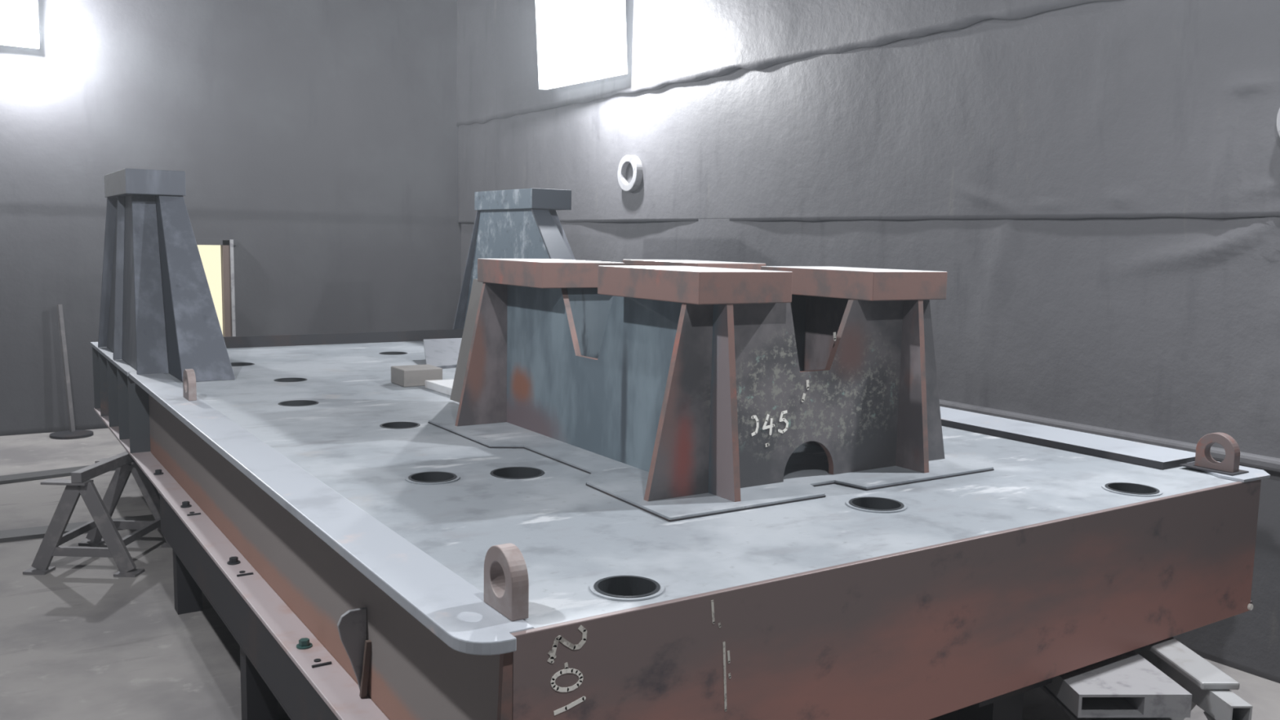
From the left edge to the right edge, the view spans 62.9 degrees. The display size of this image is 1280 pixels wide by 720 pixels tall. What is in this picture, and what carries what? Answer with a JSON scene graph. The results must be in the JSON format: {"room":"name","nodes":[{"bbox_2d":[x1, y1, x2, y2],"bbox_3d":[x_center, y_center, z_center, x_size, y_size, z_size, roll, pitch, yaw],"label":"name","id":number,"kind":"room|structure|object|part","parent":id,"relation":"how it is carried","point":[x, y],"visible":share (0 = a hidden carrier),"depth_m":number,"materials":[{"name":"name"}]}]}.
{"room":"industrial workshop","nodes":[
{"label":"industrial workshop","id":0,"kind":"room"},
{"bbox_2d":[0,0,461,435],"bbox_3d":[-7.028,-2.891,11.447,11.000,7.530,0.089,-3,8,-33],"label":"wall","id":1,"kind":"structure","parent":0,"point":[318,137],"depth_m":12.86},
{"bbox_2d":[0,0,39,48],"bbox_3d":[-7.026,-3.880,11.109,1.105,1.005,0.289,-3,8,-33],"label":"floodlight","id":2,"kind":"object","parent":1,"relation":"attached to","point":[19,19],"visible":1,"depth_m":11.28,"materials":[{"name":"grey"}]},
{"bbox_2d":[195,239,237,337],"bbox_3d":[-5.313,-0.357,12.863,0.740,2.240,0.150,-3,8,-33],"label":"door","id":3,"kind":"structure","parent":1,"relation":"in","point":[226,245],"depth_m":12.89,"materials":[{"name":"grey metal"}]},
{"bbox_2d":[197,244,222,333],"bbox_3d":[-5.724,-0.573,13.402,1.300,2.530,0.040,-3,8,-33],"label":"window","id":4,"kind":"structure","parent":3,"relation":"in","point":[211,256],"depth_m":13.47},
{"bbox_2d":[0,427,1279,719],"bbox_3d":[-2.486,1.779,4.971,11.100,0.100,18.600,-3,8,-33],"label":"floor","id":5,"kind":"structure","parent":0,"point":[79,641],"depth_m":6.09,"materials":[{"name":"concrete"}]},
{"bbox_2d":[0,465,115,484],"bbox_3d":[-7.210,1.218,8.501,6.782,0.030,0.240,-5,9,-42],"label":"rail","id":6,"kind":"object","parent":5,"relation":"on","point":[45,474],"visible":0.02,"depth_m":9.84,"materials":[{"name":"grey metal"}]},
{"bbox_2d":[49,304,93,439],"bbox_3d":[-6.438,0.124,11.807,0.440,1.481,0.467,-3,8,-33],"label":"pole","id":7,"kind":"object","parent":5,"relation":"on","point":[72,433],"visible":1,"depth_m":11.90,"materials":[{"name":"metal"}]},
{"bbox_3d":[-6.445,0.846,11.878,0.440,0.030,0.440,-3,8,-33],"label":"plate","id":8,"kind":"part","parent":7,"relation":"part of","materials":[{"name":"black metal"}]},
{"bbox_2d":[0,514,155,542],"bbox_3d":[-6.129,1.395,7.134,7.006,0.030,0.240,-3,8,-31],"label":"rail","id":9,"kind":"object","parent":5,"relation":"on","point":[6,535],"visible":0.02,"depth_m":8.01,"materials":[{"name":"grey metal"}]},
{"bbox_2d":[22,451,171,577],"bbox_3d":[-3.780,1.063,7.448,0.770,0.708,0.810,1,7,1],"label":"trestle","id":10,"kind":"object","parent":5,"relation":"on","point":[102,525],"visible":0.78,"depth_m":7.12,"materials":[{"name":"metal"}]},
{"bbox_3d":[-4.104,1.438,7.156,0.150,0.018,0.130,1,7,1],"label":"foot plate","id":11,"kind":"part","parent":10,"relation":"part of","materials":[{"name":"metal"}]},
{"bbox_3d":[-3.958,1.132,7.118,0.368,0.636,0.035,1,7,1],"label":"leg","id":12,"kind":"part","parent":10,"relation":"part of","materials":[{"name":"metal"}]},
{"bbox_3d":[-3.872,0.826,7.081,0.300,0.016,0.110,1,7,1],"label":"plate","id":13,"kind":"part","parent":10,"relation":"part of","materials":[{"name":"metal"}]},
{"bbox_3d":[-4.090,1.361,7.831,0.150,0.018,0.130,1,7,1],"label":"foot plate","id":14,"kind":"part","parent":10,"relation":"part of","materials":[{"name":"metal"}]},
{"bbox_3d":[-3.618,1.139,7.111,0.368,0.636,0.035,1,7,1],"label":"leg","id":15,"kind":"part","parent":10,"relation":"part of","materials":[{"name":"metal"}]},
{"bbox_3d":[-3.944,1.055,7.793,0.368,0.636,0.035,1,7,1],"label":"leg","id":16,"kind":"part","parent":10,"relation":"part of","materials":[{"name":"metal"}]},
{"bbox_3d":[-3.858,0.749,7.756,0.300,0.016,0.110,1,7,1],"label":"plate","id":17,"kind":"part","parent":10,"relation":"part of","materials":[{"name":"metal"}]},
{"bbox_3d":[-3.484,1.451,7.144,0.150,0.018,0.130,1,7,1],"label":"foot plate","id":18,"kind":"part","parent":10,"relation":"part of","materials":[{"name":"metal"}]},
{"bbox_3d":[-3.604,1.062,7.787,0.368,0.636,0.035,1,7,1],"label":"leg","id":19,"kind":"part","parent":10,"relation":"part of","materials":[{"name":"metal"}]},
{"bbox_3d":[-3.470,1.374,7.819,0.150,0.018,0.130,1,7,1],"label":"foot plate","id":20,"kind":"part","parent":10,"relation":"part of","materials":[{"name":"metal"}]},
{"bbox_2d":[160,493,338,719],"bbox_3d":[-1.727,1.401,4.838,0.220,0.710,4.332,-3,8,-33],"label":"support frame","id":21,"kind":"structure","parent":5,"relation":"on","point":[268,676],"depth_m":4.91,"materials":[{"name":"black metal"}]},
{"bbox_2d":[90,328,1270,719],"bbox_3d":[-1.020,0.398,7.071,3.959,0.803,8.225,-3,8,-33],"label":"base platform","id":22,"kind":"object","parent":21,"relation":"on","point":[408,566],"visible":0.89,"depth_m":3.82,"materials":[{"name":"grey metal"}]},
{"bbox_2d":[97,168,235,382],"bbox_3d":[-3.771,-0.725,8.100,0.573,1.450,2.868,-3,8,-33],"label":"pedestal","id":23,"kind":"object","parent":22,"relation":"on","point":[157,301],"visible":0.97,"depth_m":7.71,"materials":[{"name":"grey"}]},
{"bbox_3d":[-3.957,-0.637,8.107,0.134,1.266,1.972,-3,8,-33],"label":"plate","id":24,"kind":"part","parent":23,"relation":"part of","materials":[{"name":"grey metal"}]},
{"bbox_3d":[-3.610,-0.579,7.661,0.284,1.266,0.893,-3,8,-33],"label":"step plate","id":25,"kind":"part","parent":23,"relation":"part of","materials":[{"name":"grey metal"}]},
{"bbox_3d":[-3.629,-0.640,8.190,0.045,1.266,2.792,-3,8,-33],"label":"plate","id":26,"kind":"part","parent":23,"relation":"part of","materials":[{"name":"grey"}]},
{"bbox_3d":[-3.381,-0.557,7.503,0.056,1.266,1.364,-3,7,-29],"label":"return plate","id":27,"kind":"part","parent":23,"relation":"part of","materials":[{"name":"grey metal"}]},
{"bbox_3d":[-3.231,-0.554,7.505,0.335,1.266,1.252,-3,8,-33],"label":"plate","id":28,"kind":"part","parent":23,"relation":"part of","materials":[{"name":"grey metal"}]},
{"bbox_2d":[391,364,442,386],"bbox_3d":[-1.517,0.105,7.113,0.275,0.114,0.250,-3,8,-33],"label":"block","id":29,"kind":"object","parent":22,"relation":"on","point":[410,375],"visible":0.88,"depth_m":7.02,"materials":[{"name":"grey metal"}]},
{"bbox_2d":[425,379,453,395],"bbox_3d":[-1.068,0.180,6.816,0.465,0.050,0.590,-3,8,-33],"label":"steel plate","id":30,"kind":"object","parent":22,"relation":"on","point":[444,386],"visible":0.24,"depth_m":6.79,"materials":[{"name":"grey metal"}]},
{"bbox_2d":[423,337,462,368],"bbox_3d":[-1.393,-0.064,8.408,0.950,0.159,0.700,-3,8,-33],"label":"plate","id":31,"kind":"object","parent":22,"relation":"on","point":[439,353],"visible":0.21,"depth_m":8.32,"materials":[{"name":"grey metal"}]},
{"bbox_2d":[453,188,575,328],"bbox_3d":[-0.946,-0.881,9.942,0.573,1.450,2.868,-3,8,-33],"label":"pedestal","id":32,"kind":"object","parent":22,"relation":"on","point":[522,223],"visible":0.52,"depth_m":9.95,"materials":[{"name":"grey"}]},
{"bbox_3d":[-1.660,-0.916,10.936,0.465,1.266,0.428,-3,8,-33],"label":"plate","id":33,"kind":"part","parent":32,"relation":"part of","materials":[{"name":"grey metal"}]},
{"bbox_3d":[-1.078,-0.781,9.853,0.045,1.266,2.792,-3,8,-33],"label":"plate","id":34,"kind":"part","parent":32,"relation":"part of","materials":[{"name":"grey metal"}]},
{"bbox_3d":[-0.605,-0.699,9.217,0.335,1.266,1.252,-3,8,-33],"label":"plate","id":35,"kind":"part","parent":32,"relation":"part of","materials":[{"name":"grey"}]},
{"bbox_3d":[-0.599,-0.746,9.625,0.205,1.266,0.914,-4,8,-38],"label":"step plate","id":36,"kind":"part","parent":32,"relation":"part of","materials":[{"name":"grey metal"}]},
{"bbox_3d":[-0.717,0.244,6.677,3.634,0.030,7.180,-3,8,-33],"label":"deck plate","id":37,"kind":"part","parent":22,"relation":"part of","materials":[{"name":"metal"}]},
{"bbox_2d":[427,258,994,521],"bbox_3d":[0.064,-0.056,5.390,1.782,0.888,2.908,-3,8,-33],"label":"pedestal","id":38,"kind":"object","parent":22,"relation":"on","point":[682,388],"visible":1,"depth_m":4.55,"materials":[{"name":"metal"}]},
{"bbox_3d":[-0.974,-0.099,6.090,0.025,0.746,0.600,-3,8,-33],"label":"brace plate","id":39,"kind":"part","parent":38,"relation":"part of","materials":[{"name":"beige metal"}]},
{"bbox_3d":[-0.467,-0.447,5.353,0.460,0.123,0.729,-3,8,-33],"label":"cap plate","id":40,"kind":"part","parent":38,"relation":"part of","materials":[{"name":"metal"}]},
{"bbox_3d":[0.289,-0.489,5.847,0.460,0.123,0.729,-3,8,-33],"label":"cap plate","id":41,"kind":"part","parent":38,"relation":"part of","materials":[{"name":"metal"}]},
{"bbox_3d":[0.210,-0.316,4.325,0.460,0.123,0.735,-3,8,-33],"label":"cap plate","id":42,"kind":"part","parent":38,"relation":"part of","materials":[{"name":"metal"}]},
{"bbox_3d":[0.227,0.411,5.179,1.775,0.014,2.275,-3,8,-33],"label":"doubler plate","id":43,"kind":"part","parent":38,"relation":"part of","materials":[{"name":"metal"}]},
{"bbox_3d":[0.967,-0.358,4.819,0.460,0.123,0.735,-3,8,-33],"label":"cap plate","id":44,"kind":"part","parent":38,"relation":"part of","materials":[{"name":"metal"}]},
{"bbox_3d":[1.210,0.913,3.695,3.685,0.609,0.022,-3,8,-33],"label":"plate","id":45,"kind":"part","parent":22,"relation":"part of","materials":[{"name":"metal"}]},
{"bbox_3d":[2.668,0.504,4.778,0.295,0.012,0.334,-3,8,-33],"label":"corner plate","id":46,"kind":"part","parent":22,"relation":"part of","materials":[{"name":"metal"}]},
{"bbox_2d":[957,677,1052,719],"bbox_3d":[1.321,1.548,4.079,0.480,0.709,0.400,-3,8,-33],"label":"stand","id":47,"kind":"object","parent":5,"relation":"on","point":[1007,706],"visible":0.16,"depth_m":4.00,"materials":[{"name":"black metal"}]},
{"bbox_3d":[1.363,1.549,4.107,0.180,0.662,0.160,-3,8,-33],"label":"post","id":48,"kind":"part","parent":47,"relation":"part of","materials":[{"name":"black metal"}]},
{"bbox_3d":[1.295,1.209,4.036,0.420,0.027,0.370,-3,8,-33],"label":"plate","id":49,"kind":"part","parent":47,"relation":"part of","materials":[{"name":"black metal"}]},
{"bbox_2d":[1040,636,1252,719],"bbox_3d":[2.091,1.467,4.931,1.019,0.710,2.216,1,7,-3],"label":"trestle","id":50,"kind":"object","parent":5,"relation":"on","point":[1165,679],"visible":0.42,"depth_m":4.00,"materials":[{"name":"metal"}]},
{"bbox_3d":[1.833,1.355,4.153,0.370,0.015,0.720,1,7,-3],"label":"plate","id":51,"kind":"part","parent":50,"relation":"part of","materials":[{"name":"grey metal"}]},
{"bbox_3d":[1.975,1.602,4.194,0.468,0.596,0.060,1,7,-3],"label":"leg","id":52,"kind":"part","parent":50,"relation":"part of","materials":[{"name":"metal"}]},
{"bbox_3d":[2.180,1.183,4.434,0.150,0.030,0.945,1,7,-3],"label":"packing plate","id":53,"kind":"part","parent":50,"relation":"part of","materials":[{"name":"metal"}]},
{"bbox_3d":[2.399,1.621,4.104,0.493,0.604,0.072,-1,7,-18],"label":"leg","id":54,"kind":"part","parent":50,"relation":"part of","materials":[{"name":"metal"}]},
{"bbox_2d":[456,0,1279,683],"bbox_3d":[2.331,-2.211,7.097,0.150,7.530,17.700,-3,8,-33],"label":"wall","id":55,"kind":"structure","parent":0,"point":[1095,184],"depth_m":7.12,"materials":[{"name":"grey rubber"}]},
{"bbox_2d":[535,0,627,89],"bbox_3d":[-0.622,-3.599,11.151,0.256,1.254,1.550,-4,8,-36],"label":"light panel","id":56,"kind":"object","parent":55,"relation":"attached to","point":[579,41],"visible":1,"depth_m":11.07,"materials":[{"name":"grey"}]},
{"bbox_2d":[617,155,642,191],"bbox_3d":[-0.098,-1.919,10.772,0.090,0.370,0.370,-3,8,-33],"label":"port","id":57,"kind":"object","parent":55,"relation":"attached to","point":[629,174],"visible":1,"depth_m":10.75,"materials":[{"name":"grey rubber"}]},
{"bbox_2d":[938,399,1279,472],"bbox_3d":[1.772,0.245,8.125,0.090,0.065,15.500,-3,8,-33],"label":"trim","id":58,"kind":"structure","parent":55,"relation":"attached to","point":[1268,463],"depth_m":6.35,"materials":[{"name":"grey metal"}]},
{"bbox_2d":[1276,107,1279,136],"bbox_3d":[3.471,-1.240,5.358,0.090,0.370,0.370,-3,8,-33],"label":"port","id":59,"kind":"object","parent":55,"relation":"attached to","point":[1278,113],"visible":1,"depth_m":5.48,"materials":[{"name":"grey rubber"}]}
]}

